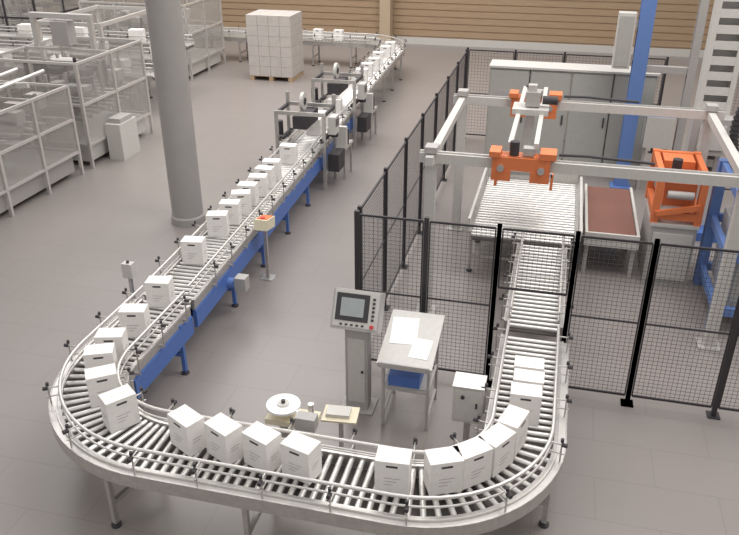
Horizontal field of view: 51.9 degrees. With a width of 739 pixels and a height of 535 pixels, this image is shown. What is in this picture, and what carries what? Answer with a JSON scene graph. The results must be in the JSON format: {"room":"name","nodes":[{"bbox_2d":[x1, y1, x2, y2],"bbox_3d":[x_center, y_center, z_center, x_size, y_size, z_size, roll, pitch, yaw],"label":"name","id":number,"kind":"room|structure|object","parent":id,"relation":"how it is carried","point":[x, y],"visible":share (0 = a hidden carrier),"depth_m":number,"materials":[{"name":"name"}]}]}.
{"room":"factory floor","nodes":[
{"label":"factory floor","id":0,"kind":"room"},
{"bbox_2d":[145,0,204,226],"bbox_3d":[-3.282,-3.525,12.424,0.600,6.000,0.600,6,28,12],"label":"pillar","id":1,"kind":"structure","parent":0,"point":[164,17],"depth_m":12.64,"materials":[{"name":"paint"}]},
{"bbox_2d":[3,0,713,49],"bbox_3d":[0.244,-11.362,27.785,38.000,6.020,0.230,6,28,12],"label":"wall","id":2,"kind":"structure","parent":0,"point":[584,22],"depth_m":27.78,"materials":[{"name":"beige wood"}]},
{"bbox_2d":[378,0,393,40],"bbox_3d":[0.618,-11.096,27.284,0.500,6.000,0.550,6,28,12],"label":"pilaster","id":3,"kind":"object","parent":2,"relation":"attached to","point":[386,6],"visible":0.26,"depth_m":28.08,"materials":[{"name":"beige paint"}]},
{"bbox_2d":[84,22,704,57],"bbox_3d":[0.208,-8.726,28.965,38.000,0.250,0.070,6,28,12],"label":"baseboard","id":4,"kind":"structure","parent":2,"relation":"attached to","point":[410,40],"depth_m":27.83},
{"bbox_2d":[0,29,738,534],"bbox_3d":[-3.647,-1.550,15.268,38.000,0.100,32.000,6,28,12],"label":"floor","id":5,"kind":"structure","parent":0,"point":[651,467],"depth_m":10.42,"materials":[{"name":"tile"}]},
{"bbox_2d":[0,68,84,215],"bbox_3d":[-8.024,-1.937,13.230,2.760,2.438,5.760,6,28,12],"label":"enclosure","id":6,"kind":"object","parent":5,"relation":"on","point":[25,171],"visible":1,"depth_m":14.72,"materials":[{"name":"metal"}]},
{"bbox_2d":[0,0,90,60],"bbox_3d":[-12.508,-8.681,26.259,4.560,2.626,3.060,6,28,12],"label":"enclosure","id":7,"kind":"object","parent":5,"relation":"on","point":[8,18],"visible":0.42,"depth_m":25.99,"materials":[{"name":"metal"}]},
{"bbox_2d":[0,12,153,168],"bbox_3d":[-6.452,-4.116,16.943,2.530,2.950,2.660,6,28,12],"label":"enclosure","id":8,"kind":"object","parent":5,"relation":"on","point":[101,130],"visible":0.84,"depth_m":16.65,"materials":[{"name":"metal"}]},
{"bbox_2d":[0,5,193,109],"bbox_3d":[-8.842,-6.015,21.387,7.356,2.300,2.900,6,28,12],"label":"machine","id":9,"kind":"object","parent":5,"relation":"on","point":[24,34],"visible":0.5,"depth_m":21.12,"materials":[{"name":"metal"}]},
{"bbox_2d":[121,260,136,299],"bbox_3d":[-3.122,0.418,10.051,0.200,1.130,0.200,6,28,12],"label":"sensor","id":10,"kind":"object","parent":5,"relation":"on","point":[128,267],"visible":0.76,"depth_m":9.83,"materials":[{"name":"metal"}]},
{"bbox_2d":[78,0,225,80],"bbox_3d":[-6.867,-7.513,24.408,3.560,2.226,2.560,6,28,12],"label":"enclosure","id":11,"kind":"object","parent":5,"relation":"on","point":[199,58],"visible":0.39,"depth_m":24.22,"materials":[{"name":"metal"}]},
{"bbox_2d":[254,215,276,280],"bbox_3d":[-1.571,-0.307,11.561,0.200,1.050,0.363,6,28,12],"label":"station","id":12,"kind":"object","parent":5,"relation":"on","point":[264,223],"visible":1,"depth_m":11.45,"materials":[{"name":"metal"}]},
{"bbox_2d":[143,52,396,326],"bbox_3d":[-0.967,-2.598,16.041,1.078,1.065,14.618,5,27,10],"label":"conveyor","id":13,"kind":"object","parent":5,"relation":"on","point":[204,285],"visible":0.65,"depth_m":11.48,"materials":[{"name":"metal"}]},
{"bbox_2d":[180,236,207,264],"bbox_3d":[-2.409,-0.238,10.442,0.297,0.341,0.202,3,27,5],"label":"carton","id":14,"kind":"object","parent":13,"relation":"on","point":[193,248],"visible":1,"depth_m":10.36,"materials":[{"name":"cardboard"}]},
{"bbox_2d":[206,210,229,236],"bbox_3d":[-2.243,-0.650,11.250,0.297,0.341,0.202,0,27,-1],"label":"carton","id":15,"kind":"object","parent":13,"relation":"on","point":[217,221],"visible":1,"depth_m":11.17,"materials":[{"name":"cardboard"}]},
{"bbox_2d":[219,199,241,224],"bbox_3d":[-2.131,-0.853,11.648,0.297,0.341,0.202,2,27,4],"label":"carton","id":16,"kind":"object","parent":13,"relation":"on","point":[233,206],"visible":0.71,"depth_m":11.56,"materials":[{"name":"cardboard"}]},
{"bbox_2d":[231,189,251,213],"bbox_3d":[-2.025,-1.042,12.019,0.297,0.341,0.202,-3,27,-5],"label":"carton","id":17,"kind":"object","parent":13,"relation":"on","point":[244,195],"visible":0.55,"depth_m":11.93,"materials":[{"name":"cardboard"}]},
{"bbox_2d":[237,181,258,205],"bbox_3d":[-1.972,-1.204,12.338,0.297,0.341,0.202,4,27,8],"label":"carton","id":18,"kind":"object","parent":13,"relation":"on","point":[253,186],"visible":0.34,"depth_m":12.25,"materials":[{"name":"cardboard"}]},
{"bbox_2d":[248,173,268,196],"bbox_3d":[-1.853,-1.378,12.679,0.297,0.341,0.202,1,27,2],"label":"carton","id":19,"kind":"object","parent":13,"relation":"on","point":[261,178],"visible":0.6,"depth_m":12.59,"materials":[{"name":"cardboard"}]},
{"bbox_2d":[254,165,275,188],"bbox_3d":[-1.792,-1.558,13.033,0.297,0.341,0.202,6,28,12],"label":"carton","id":20,"kind":"object","parent":13,"relation":"on","point":[270,170],"visible":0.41,"depth_m":12.94,"materials":[{"name":"cardboard"}]},
{"bbox_2d":[262,158,281,180],"bbox_3d":[-1.715,-1.727,13.364,0.297,0.341,0.202,3,27,5],"label":"carton","id":21,"kind":"object","parent":13,"relation":"on","point":[276,162],"visible":0.45,"depth_m":13.27,"materials":[{"name":"cardboard"}]},
{"bbox_2d":[279,143,297,163],"bbox_3d":[-1.505,-2.124,14.144,0.297,0.341,0.202,4,27,8],"label":"carton","id":22,"kind":"object","parent":13,"relation":"on","point":[288,152],"visible":0.98,"depth_m":14.06,"materials":[{"name":"cardboard"}]},
{"bbox_2d":[306,117,321,135],"bbox_3d":[-1.143,-2.926,15.717,0.297,0.341,0.202,5,27,10],"label":"carton","id":23,"kind":"object","parent":13,"relation":"on","point":[315,129],"visible":0.66,"depth_m":15.65,"materials":[{"name":"cardboard"}]},
{"bbox_2d":[318,110,328,127],"bbox_3d":[-1.023,-3.146,16.149,0.297,0.341,0.202,6,28,12],"label":"carton","id":24,"kind":"object","parent":13,"relation":"on","point":[319,111],"visible":0.08,"depth_m":16.08,"materials":[{"name":"cardboard"}]},
{"bbox_2d":[319,107,331,115],"bbox_3d":[-0.942,-3.371,16.590,0.297,0.341,0.202,4,27,7],"label":"carton","id":25,"kind":"object","parent":13,"relation":"on","point":[320,108],"visible":0.06,"depth_m":16.45,"materials":[{"name":"cardboard"}]},
{"bbox_2d":[328,97,342,114],"bbox_3d":[-0.773,-3.632,17.104,0.297,0.341,0.202,6,28,11],"label":"carton","id":26,"kind":"object","parent":13,"relation":"on","point":[339,101],"visible":0.54,"depth_m":17.00,"materials":[{"name":"cardboard"}]},
{"bbox_2d":[352,77,360,88],"bbox_3d":[-0.290,-4.701,19.200,0.297,0.341,0.202,4,27,8],"label":"carton","id":27,"kind":"object","parent":13,"relation":"on","point":[353,78],"visible":0.09,"depth_m":19.10,"materials":[{"name":"cardboard"}]},
{"bbox_2d":[356,68,367,81],"bbox_3d":[-0.198,-5.018,19.823,0.297,0.341,0.202,3,27,5],"label":"carton","id":28,"kind":"object","parent":13,"relation":"on","point":[358,70],"visible":0.31,"depth_m":19.72,"materials":[{"name":"cardboard"}]},
{"bbox_2d":[361,62,372,76],"bbox_3d":[-0.057,-5.329,20.434,0.297,0.341,0.202,5,27,9],"label":"carton","id":29,"kind":"object","parent":13,"relation":"on","point":[369,65],"visible":0.48,"depth_m":20.32,"materials":[{"name":"cardboard"}]},
{"bbox_2d":[368,57,379,70],"bbox_3d":[0.133,-5.635,21.035,0.297,0.341,0.202,6,28,12],"label":"carton","id":30,"kind":"object","parent":13,"relation":"on","point":[376,60],"visible":0.58,"depth_m":20.93,"materials":[{"name":"cardboard"}]},
{"bbox_2d":[373,51,382,64],"bbox_3d":[0.245,-5.997,21.744,0.297,0.341,0.202,2,27,4],"label":"carton","id":31,"kind":"object","parent":13,"relation":"on","point":[375,53],"visible":0.42,"depth_m":21.62,"materials":[{"name":"cardboard"}]},
{"bbox_2d":[246,9,303,81],"bbox_3d":[-2.889,-6.839,23.407,1.392,1.934,1.100,6,28,12],"label":"cartons","id":32,"kind":"object","parent":5,"relation":"on","point":[274,37],"visible":1,"depth_m":22.96,"materials":[{"name":"white cardboard"}]},
{"bbox_2d":[265,393,320,437],"bbox_3d":[-0.768,1.734,7.633,0.640,0.980,0.500,6,28,12],"label":"machine","id":33,"kind":"object","parent":5,"relation":"on","point":[280,407],"visible":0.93,"depth_m":7.47,"materials":[{"name":"metal"}]},
{"bbox_2d":[201,26,406,79],"bbox_3d":[-3.093,-6.992,24.665,8.874,1.065,2.968,6,28,12],"label":"conveyor","id":34,"kind":"object","parent":5,"relation":"on","point":[375,43],"visible":0.56,"depth_m":24.93,"materials":[{"name":"metal"}]},
{"bbox_2d":[313,28,323,39],"bbox_3d":[-1.690,-7.713,25.113,0.297,0.341,0.202,9,28,17],"label":"carton","id":35,"kind":"object","parent":34,"relation":"on","point":[316,30],"visible":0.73,"depth_m":25.04,"materials":[{"name":"cardboard"}]},
{"bbox_2d":[333,29,343,40],"bbox_3d":[-1.011,-7.636,24.962,0.297,0.341,0.202,8,28,15],"label":"carton","id":36,"kind":"object","parent":34,"relation":"on","point":[336,31],"visible":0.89,"depth_m":24.88,"materials":[{"name":"cardboard"}]},
{"bbox_2d":[380,45,390,58],"bbox_3d":[0.475,-6.392,22.520,0.297,0.341,0.202,5,27,10],"label":"carton","id":37,"kind":"object","parent":34,"relation":"on","point":[386,49],"visible":0.75,"depth_m":22.42,"materials":[{"name":"cardboard"}]},
{"bbox_2d":[385,41,395,53],"bbox_3d":[0.635,-6.702,23.127,0.297,0.341,0.202,6,28,11],"label":"carton","id":38,"kind":"object","parent":34,"relation":"on","point":[392,44],"visible":0.56,"depth_m":23.02,"materials":[{"name":"cardboard"}]},
{"bbox_2d":[42,285,572,534],"bbox_3d":[-0.687,1.517,7.965,5.409,1.065,3.247,6,28,12],"label":"conveyor","id":39,"kind":"object","parent":5,"relation":"on","point":[142,455],"visible":0.8,"depth_m":6.87,"materials":[{"name":"metal"}]},
{"bbox_2d":[83,342,117,368],"bbox_3d":[-2.827,1.001,8.010,0.297,0.341,0.202,-5,27,-9],"label":"carton","id":40,"kind":"object","parent":39,"relation":"on","point":[94,355],"visible":0.65,"depth_m":7.90,"materials":[{"name":"cardboard"}]},
{"bbox_2d":[84,363,118,407],"bbox_3d":[-2.682,1.186,7.647,0.297,0.341,0.202,-10,29,-19],"label":"carton","id":41,"kind":"object","parent":39,"relation":"on","point":[100,379],"visible":0.87,"depth_m":7.55,"materials":[{"name":"cardboard"}]},
{"bbox_2d":[94,327,130,363],"bbox_3d":[-2.808,0.854,8.300,0.297,0.341,0.202,-1,27,-2],"label":"carton","id":42,"kind":"object","parent":39,"relation":"on","point":[118,335],"visible":0.53,"depth_m":8.21,"materials":[{"name":"cardboard"}]},
{"bbox_2d":[98,384,140,433],"bbox_3d":[-2.405,1.358,7.310,0.297,0.341,0.202,-20,33,-33],"label":"carton","id":43,"kind":"object","parent":39,"relation":"on","point":[119,406],"visible":1,"depth_m":7.24,"materials":[{"name":"cardboard"}]},
{"bbox_2d":[118,303,151,337],"bbox_3d":[-2.707,0.612,8.773,0.297,0.341,0.202,0,27,0],"label":"carton","id":44,"kind":"object","parent":39,"relation":"on","point":[135,317],"visible":0.98,"depth_m":8.69,"materials":[{"name":"cardboard"}]},
{"bbox_2d":[144,275,175,307],"bbox_3d":[-2.586,0.298,9.389,0.297,0.341,0.202,2,27,4],"label":"carton","id":45,"kind":"object","parent":39,"relation":"on","point":[160,291],"visible":0.98,"depth_m":9.31,"materials":[{"name":"cardboard"}]},
{"bbox_2d":[167,404,205,456],"bbox_3d":[-1.682,1.505,7.021,0.297,0.341,0.202,22,34,37],"label":"carton","id":46,"kind":"object","parent":39,"relation":"on","point":[186,426],"visible":1,"depth_m":6.94,"materials":[{"name":"cardboard"}]},
{"bbox_2d":[204,412,243,463],"bbox_3d":[-1.320,1.560,6.913,0.297,0.341,0.202,21,34,35],"label":"carton","id":47,"kind":"object","parent":39,"relation":"on","point":[223,436],"visible":0.98,"depth_m":6.83,"materials":[{"name":"cardboard"}]},
{"bbox_2d":[241,421,281,470],"bbox_3d":[-0.959,1.615,6.805,0.297,0.341,0.202,18,32,32],"label":"carton","id":48,"kind":"object","parent":39,"relation":"on","point":[260,442],"visible":0.98,"depth_m":6.72,"materials":[{"name":"cardboard"}]},
{"bbox_2d":[280,431,321,484],"bbox_3d":[-0.600,1.674,6.689,0.297,0.341,0.202,15,30,26],"label":"carton","id":49,"kind":"object","parent":39,"relation":"on","point":[301,455],"visible":0.98,"depth_m":6.61,"materials":[{"name":"cardboard"}]},
{"bbox_2d":[374,445,411,494],"bbox_3d":[0.205,1.747,6.546,0.297,0.341,0.202,5,27,9],"label":"carton","id":50,"kind":"object","parent":39,"relation":"on","point":[393,465],"visible":0.97,"depth_m":6.46,"materials":[{"name":"cardboard"}]},
{"bbox_2d":[423,445,463,495],"bbox_3d":[0.637,1.749,6.543,0.297,0.341,0.202,-5,27,-10],"label":"carton","id":51,"kind":"object","parent":39,"relation":"on","point":[444,466],"visible":0.99,"depth_m":6.46,"materials":[{"name":"cardboard"}]},
{"bbox_2d":[453,436,492,489],"bbox_3d":[0.889,1.702,6.633,0.297,0.341,0.202,-14,30,-25],"label":"carton","id":52,"kind":"object","parent":39,"relation":"on","point":[477,454],"visible":0.67,"depth_m":6.55,"materials":[{"name":"cardboard"}]},
{"bbox_2d":[478,422,515,477],"bbox_3d":[1.127,1.626,6.783,0.297,0.341,0.202,-24,35,-38],"label":"carton","id":53,"kind":"object","parent":39,"relation":"on","point":[501,438],"visible":0.61,"depth_m":6.71,"materials":[{"name":"cardboard"}]},
{"bbox_2d":[497,404,529,457],"bbox_3d":[1.316,1.508,7.016,0.202,0.341,0.297,16,31,28],"label":"carton","id":54,"kind":"object","parent":39,"relation":"on","point":[515,418],"visible":0.63,"depth_m":6.93,"materials":[{"name":"cardboard"}]},
{"bbox_2d":[509,382,541,425],"bbox_3d":[1.510,1.323,7.377,0.297,0.341,0.202,6,28,11],"label":"carton","id":55,"kind":"object","parent":39,"relation":"on","point":[525,396],"visible":0.7,"depth_m":7.27,"materials":[{"name":"cardboard"}]},
{"bbox_2d":[513,368,544,394],"bbox_3d":[1.577,1.219,7.582,0.297,0.341,0.202,6,28,12],"label":"carton","id":56,"kind":"object","parent":39,"relation":"on","point":[520,375],"visible":0.31,"depth_m":7.48,"materials":[{"name":"cardboard"}]},
{"bbox_2d":[513,355,544,376],"bbox_3d":[1.626,1.112,7.792,0.297,0.341,0.202,6,28,12],"label":"carton","id":57,"kind":"object","parent":39,"relation":"on","point":[521,362],"visible":0.29,"depth_m":7.69,"materials":[{"name":"cardboard"}]},
{"bbox_2d":[274,91,352,190],"bbox_3d":[-1.153,-2.688,15.332,1.358,1.870,1.280,6,28,12],"label":"machine","id":58,"kind":"object","parent":5,"relation":"on","point":[303,119],"visible":0.97,"depth_m":14.97,"materials":[{"name":"metal"}]},
{"bbox_2d":[321,404,359,447],"bbox_3d":[-0.295,1.761,7.920,0.363,0.670,0.264,4,27,8],"label":"side table","id":59,"kind":"object","parent":5,"relation":"on","point":[339,414],"visible":0.62,"depth_m":7.75,"materials":[{"name":"beige plastic"}]},
{"bbox_2d":[311,63,377,148],"bbox_3d":[-0.617,-3.891,17.692,1.358,1.870,1.280,6,28,12],"label":"machine","id":60,"kind":"object","parent":5,"relation":"on","point":[339,84],"visible":0.97,"depth_m":17.33,"materials":[{"name":"metal"}]},
{"bbox_2d":[330,288,385,415],"bbox_3d":[-0.128,0.942,8.581,0.540,1.530,0.395,6,28,12],"label":"panel","id":61,"kind":"object","parent":5,"relation":"on","point":[360,313],"visible":1,"depth_m":8.37,"materials":[{"name":"metal"}]},
{"bbox_2d":[376,309,444,430],"bbox_3d":[0.464,1.186,8.584,0.600,1.091,0.862,6,28,12],"label":"writing desk","id":62,"kind":"object","parent":5,"relation":"on","point":[409,350],"visible":1,"depth_m":8.36,"materials":[{"name":"metal"}]},
{"bbox_2d":[357,49,467,310],"bbox_3d":[1.035,-1.855,13.409,0.140,2.130,9.620,6,28,12],"label":"fence","id":63,"kind":"object","parent":5,"relation":"on","point":[383,179],"visible":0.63,"depth_m":11.78,"materials":[{"name":"black metal"}]},
{"bbox_2d":[451,371,486,440],"bbox_3d":[1.010,1.596,7.864,0.320,1.015,0.280,6,28,12],"label":"junction box","id":64,"kind":"object","parent":5,"relation":"on","point":[468,400],"visible":0.83,"depth_m":7.63,"materials":[{"name":"metal"}]},
{"bbox_2d":[466,168,582,277],"bbox_3d":[2.571,-0.755,12.441,1.680,1.050,2.580,6,28,12],"label":"conveyor","id":65,"kind":"object","parent":5,"relation":"on","point":[516,203],"visible":0.75,"depth_m":12.16,"materials":[{"name":"metal"}]},
{"bbox_2d":[499,232,574,340],"bbox_3d":[2.215,0.431,10.097,0.880,1.065,2.306,6,28,12],"label":"conveyor","id":66,"kind":"object","parent":5,"relation":"on","point":[527,312],"visible":0.74,"depth_m":9.66,"materials":[{"name":"metal"}]},
{"bbox_2d":[354,209,738,419],"bbox_3d":[3.294,0.684,8.426,7.230,2.130,0.140,6,28,12],"label":"fence","id":67,"kind":"object","parent":5,"relation":"on","point":[733,334],"visible":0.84,"depth_m":8.58,"materials":[{"name":"black metal"}]},
{"bbox_2d":[465,47,668,152],"bbox_3d":[4.311,-3.795,17.218,4.430,2.130,0.140,6,28,12],"label":"fence","id":68,"kind":"object","parent":5,"relation":"on","point":[515,54],"visible":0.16,"depth_m":16.96,"materials":[{"name":"metal"}]},
{"bbox_2d":[484,59,660,165],"bbox_3d":[4.130,-3.123,15.887,3.320,2.140,0.620,6,28,12],"label":"tall cabinet","id":69,"kind":"object","parent":5,"relation":"on","point":[586,133],"visible":0.48,"depth_m":15.55,"materials":[{"name":"metal"}]},
{"bbox_2d":[415,83,738,351],"bbox_3d":[3.037,-1.147,11.116,4.150,2.950,3.400,6,28,12],"label":"gantry palletizer","id":70,"kind":"object","parent":5,"relation":"on","point":[532,102],"visible":0.98,"depth_m":9.95,"materials":[{"name":"metal"}]},
{"bbox_2d":[581,184,639,277],"bbox_3d":[3.944,-0.649,12.596,0.800,0.720,2.140,6,28,12],"label":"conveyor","id":71,"kind":"object","parent":5,"relation":"on","point":[607,212],"visible":0.81,"depth_m":12.15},
{"bbox_2d":[609,0,709,189],"bbox_3d":[5.365,-3.832,14.128,1.620,5.000,0.400,6,28,12],"label":"lift","id":72,"kind":"object","parent":5,"relation":"on","point":[657,132],"visible":0.71,"depth_m":14.16,"materials":[{"name":"paint"}]},
{"bbox_2d":[637,148,708,286],"bbox_3d":[4.616,-0.823,11.637,0.700,1.900,1.160,6,28,12],"label":"magazine","id":73,"kind":"object","parent":5,"relation":"on","point":[673,214],"visible":0.8,"depth_m":11.24,"materials":[{"name":"metal"}]},
{"bbox_2d":[685,0,738,242],"bbox_3d":[5.624,-2.913,12.326,1.000,5.000,1.000,6,28,12],"label":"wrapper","id":74,"kind":"object","parent":5,"relation":"on","point":[719,72],"visible":0.48,"depth_m":12.16,"materials":[{"name":"white metal"}]},
{"bbox_2d":[692,107,738,324],"bbox_3d":[5.306,-0.731,10.288,1.040,2.960,1.540,6,28,12],"label":"frame","id":75,"kind":"object","parent":5,"relation":"on","point":[712,226],"visible":0.65,"depth_m":10.88,"materials":[{"name":"paint"}]}
]}

